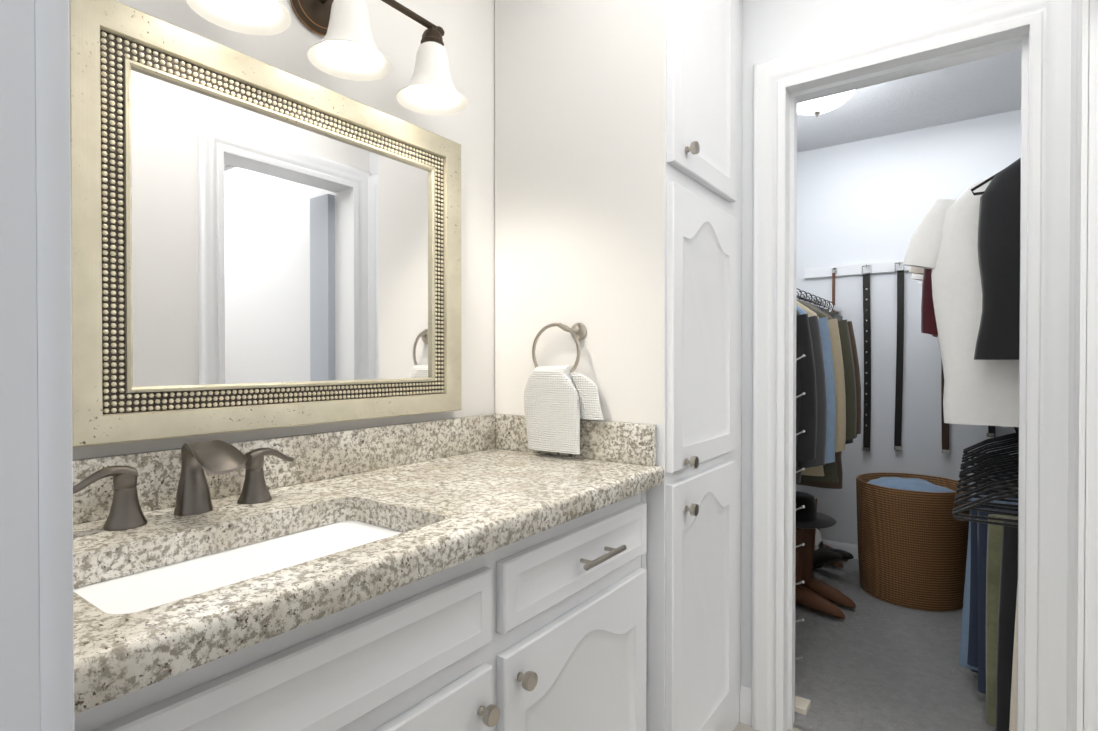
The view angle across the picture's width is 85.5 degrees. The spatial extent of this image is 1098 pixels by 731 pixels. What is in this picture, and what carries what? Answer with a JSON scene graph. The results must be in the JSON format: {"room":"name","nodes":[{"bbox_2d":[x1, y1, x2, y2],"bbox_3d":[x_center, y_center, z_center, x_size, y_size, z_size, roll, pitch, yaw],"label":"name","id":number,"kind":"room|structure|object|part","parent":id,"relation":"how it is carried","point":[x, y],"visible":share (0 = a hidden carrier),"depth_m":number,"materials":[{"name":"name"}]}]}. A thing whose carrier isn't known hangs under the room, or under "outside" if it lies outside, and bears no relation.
{"room":"bathroom","nodes":[
{"label":"bathroom","id":0,"kind":"room"},
{"bbox_2d":[69,0,494,459],"bbox_3d":[-1.007,-0.058,0.678,0.157,2.440,3.920,0,1,36],"label":"wall","id":1,"kind":"structure","parent":0,"point":[256,244],"depth_m":1.20,"materials":[{"name":"white paint"}]},
{"bbox_2d":[186,0,290,34],"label":"sconce","id":2,"kind":"object","parent":1,"relation":"attached to","point":[251,17],"depth_m":1.07,"materials":[{"name":"white glass"}]},
{"bbox_3d":[-0.510,-0.235,1.278,0.002,0.540,0.677,0,1,36],"label":"glass","id":3,"kind":"part","parent":1,"relation":"part of","materials":[{"name":"white"}]},
{"bbox_2d":[290,0,391,80],"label":"sconce","id":4,"kind":"object","parent":1,"relation":"attached to","point":[346,48],"depth_m":1.22,"materials":[{"name":"white glass"}]},
{"bbox_2d":[381,0,466,114],"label":"sconce","id":5,"kind":"object","parent":1,"relation":"attached to","point":[431,90],"depth_m":1.37,"materials":[{"name":"white glass"}]},
{"bbox_2d":[734,722,802,730],"bbox_3d":[0.453,1.196,-0.333,3.720,0.050,3.980,0,1,36],"label":"floor","id":6,"kind":"structure","parent":0,"point":[740,726],"depth_m":1.88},
{"bbox_2d":[73,413,663,730],"bbox_3d":[-0.299,0.642,1.113,0.553,1.032,1.230,0,1,36],"label":"bathroom vanity","id":7,"kind":"object","parent":6,"relation":"on","point":[486,572],"visible":0.98,"depth_m":0.96,"materials":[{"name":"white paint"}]},
{"bbox_2d":[73,440,293,530],"bbox_3d":[-0.571,0.188,0.987,0.141,0.122,0.344,0,1,36],"label":"faucet","id":8,"kind":"object","parent":7,"relation":"on","point":[194,510],"depth_m":0.99,"materials":[{"name":"brown metal"}]},
{"bbox_2d":[73,413,655,524],"bbox_3d":[-0.309,0.198,1.117,0.527,0.100,1.230,0,1,36],"label":"backsplash","id":9,"kind":"structure","parent":7,"relation":"on","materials":[{"name":"stone"}]},
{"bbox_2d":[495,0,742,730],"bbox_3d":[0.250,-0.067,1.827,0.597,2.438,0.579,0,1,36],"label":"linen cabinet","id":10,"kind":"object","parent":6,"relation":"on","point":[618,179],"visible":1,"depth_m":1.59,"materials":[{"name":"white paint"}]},
{"bbox_2d":[524,323,603,453],"bbox_3d":[0.041,0.056,1.573,0.234,0.341,0.080,0,1,36],"label":"towel ring","id":11,"kind":"object","parent":10,"relation":"attached to","point":[560,402],"visible":0.98,"depth_m":1.55,"materials":[{"name":"white fabric"}]},
{"bbox_2d":[524,366,603,453],"bbox_3d":[0.038,0.114,1.568,0.234,0.226,0.067,0,1,36],"label":"hanging towel","id":12,"kind":"object","parent":11,"relation":"hanging from","point":[556,398],"depth_m":1.55,"materials":[{"name":"white fabric"}]},
{"bbox_2d":[741,0,972,687],"bbox_3d":[0.729,-0.069,1.915,1.275,2.440,0.120,0,1,36],"label":"wall","id":13,"kind":"structure","parent":0,"point":[763,30],"depth_m":1.89,"materials":[{"name":"white paint"}]},
{"bbox_2d":[740,685,750,725],"bbox_3d":[0.635,1.094,1.910,0.039,0.115,0.014,0,1,36],"label":"baseboard","id":14,"kind":"structure","parent":13,"relation":"attached to","point":[745,704],"depth_m":1.91,"materials":[{"name":"white wood"}]},
{"bbox_2d":[751,0,1071,730],"bbox_3d":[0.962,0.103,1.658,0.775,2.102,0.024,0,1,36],"label":"door frame","id":15,"kind":"structure","parent":13,"relation":"attached to","point":[1048,22],"depth_m":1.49,"materials":[{"name":"white wood"}]},
{"bbox_2d":[793,559,995,730],"bbox_3d":[1.540,1.165,2.554,1.650,0.062,1.970,0,1,36],"label":"floor","id":16,"kind":"structure","parent":0,"point":[869,662],"depth_m":2.22,"materials":[{"name":"grey carpet"}]},
{"bbox_2d":[795,354,810,714],"bbox_3d":[0.809,0.515,1.992,0.120,1.248,0.070,0,1,36],"label":"shoe rack","id":17,"kind":"object","parent":16,"relation":"on","point":[802,705],"visible":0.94,"depth_m":1.97,"materials":[{"name":"white metal"}]},
{"bbox_2d":[795,528,855,618],"bbox_3d":[1.260,0.941,2.803,0.323,0.380,0.264,1,1,45],"label":"boot","id":18,"kind":"object","parent":16,"relation":"on","point":[811,592],"depth_m":2.82,"materials":[{"name":"brown leather"}]},
{"bbox_2d":[796,491,835,528],"bbox_3d":[1.204,0.683,2.880,0.344,0.125,0.344,0,1,36],"label":"hat","id":19,"kind":"object","parent":18,"relation":"on","point":[808,516],"visible":0.48,"depth_m":2.80,"materials":[{"name":"black fabric"}]},
{"bbox_2d":[856,472,972,611],"bbox_3d":[1.800,0.848,2.950,0.502,0.562,0.495,0,1,36],"label":"basket","id":20,"kind":"object","parent":16,"relation":"on","point":[912,533],"visible":0.9,"depth_m":2.76,"materials":[{"name":"wicker"}]},
{"bbox_2d":[796,109,1020,544],"bbox_3d":[2.088,-0.081,3.300,1.650,2.440,0.100,0,1,36],"label":"wall","id":21,"kind":"structure","parent":0,"point":[871,200],"depth_m":3.36,"materials":[{"name":"white paint"}]},
{"bbox_2d":[797,291,841,312],"bbox_3d":[1.184,-0.321,2.774,0.032,0.031,1.806,0,1,36],"label":"rail","id":22,"kind":"object","parent":21,"relation":"attached to","point":[835,308],"visible":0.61,"depth_m":2.99,"materials":[{"name":"silver metal"}]},
{"bbox_2d":[796,288,861,488],"bbox_3d":[1.404,0.087,3.057,0.529,0.878,2.304,0,1,36],"label":"hanging clothes","id":23,"kind":"object","parent":22,"relation":"hanging from","point":[828,408],"visible":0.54,"depth_m":2.21,"materials":[{"name":"grey fabric"}]},
{"bbox_2d":[822,540,858,559],"bbox_3d":[2.055,1.094,3.265,1.450,0.090,0.014,0,1,36],"label":"baseboard","id":24,"kind":"structure","parent":21,"relation":"attached to","point":[852,549],"depth_m":3.49,"materials":[{"name":"white wood"}]},
{"bbox_2d":[804,260,994,453],"bbox_3d":[1.948,-0.047,3.311,0.990,1.078,0.048,0,1,36],"label":"rack","id":25,"kind":"object","parent":21,"relation":"attached to","point":[865,270],"visible":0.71,"depth_m":3.38,"materials":[{"name":"white"}]},
{"bbox_3d":[1.880,-0.672,2.266,0.032,0.031,1.806,0,1,36],"label":"rail","id":26,"kind":"object","parent":21,"relation":"attached to","visible":0},
{"bbox_2d":[903,157,1020,426],"bbox_3d":[1.811,-0.261,2.245,0.724,0.878,1.481,0,1,36],"label":"hanging clothes","id":27,"kind":"object","parent":26,"relation":"hanging from","point":[962,258],"visible":0.52,"depth_m":1.81,"materials":[{"name":"white fabric"}]},
{"bbox_2d":[797,50,1020,152],"bbox_3d":[1.557,-1.319,2.557,1.650,0.050,1.910,0,1,36],"label":"ceiling","id":28,"kind":"structure","parent":0,"point":[977,89],"depth_m":2.94,"materials":[{"name":"white paint"}]},
{"bbox_2d":[797,90,854,116],"bbox_3d":[1.235,-1.220,2.735,0.350,0.153,0.350,0,1,36],"label":"closet ceiling light","id":29,"kind":"object","parent":28,"relation":"attached to","point":[816,107],"visible":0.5,"depth_m":2.70,"materials":[{"name":"white glass"}]},
{"bbox_3d":[-0.635,-0.056,0.513,0.712,2.440,0.120,0,1,36],"label":"wall","id":30,"kind":"structure","parent":0,"visible":0},
{"bbox_2d":[0,0,73,730],"bbox_3d":[-0.361,0.141,0.327,0.086,2.050,0.139,0,1,36],"label":"door frame","id":31,"kind":"structure","parent":30,"relation":"attached to","point":[19,634],"depth_m":0.34,"materials":[{"name":"white wood"}]},
{"bbox_3d":[1.852,0.288,2.296,0.032,0.031,1.806,0,1,36],"label":"rail","id":32,"kind":"object","parent":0,"visible":0},
{"bbox_2d":[952,427,1018,730],"bbox_3d":[1.843,0.689,2.287,0.435,0.858,1.627,0,1,36],"label":"hanging clothes","id":33,"kind":"object","parent":32,"relation":"hanging from","point":[988,648],"visible":0.42,"depth_m":1.84,"materials":[{"name":"fabric"}]},
{"bbox_3d":[1.101,-1.076,1.052,0.140,0.410,0.635,0,1,36],"label":"wall","id":34,"kind":"structure","parent":0,"visible":0},
{"bbox_2d":[1066,0,1097,730],"bbox_3d":[1.092,0.099,1.069,0.165,2.120,0.815,0,1,36],"label":"door frame","id":35,"kind":"structure","parent":34,"relation":"attached to","point":[1077,358],"depth_m":1.36,"materials":[{"name":"white wood"}]}
]}

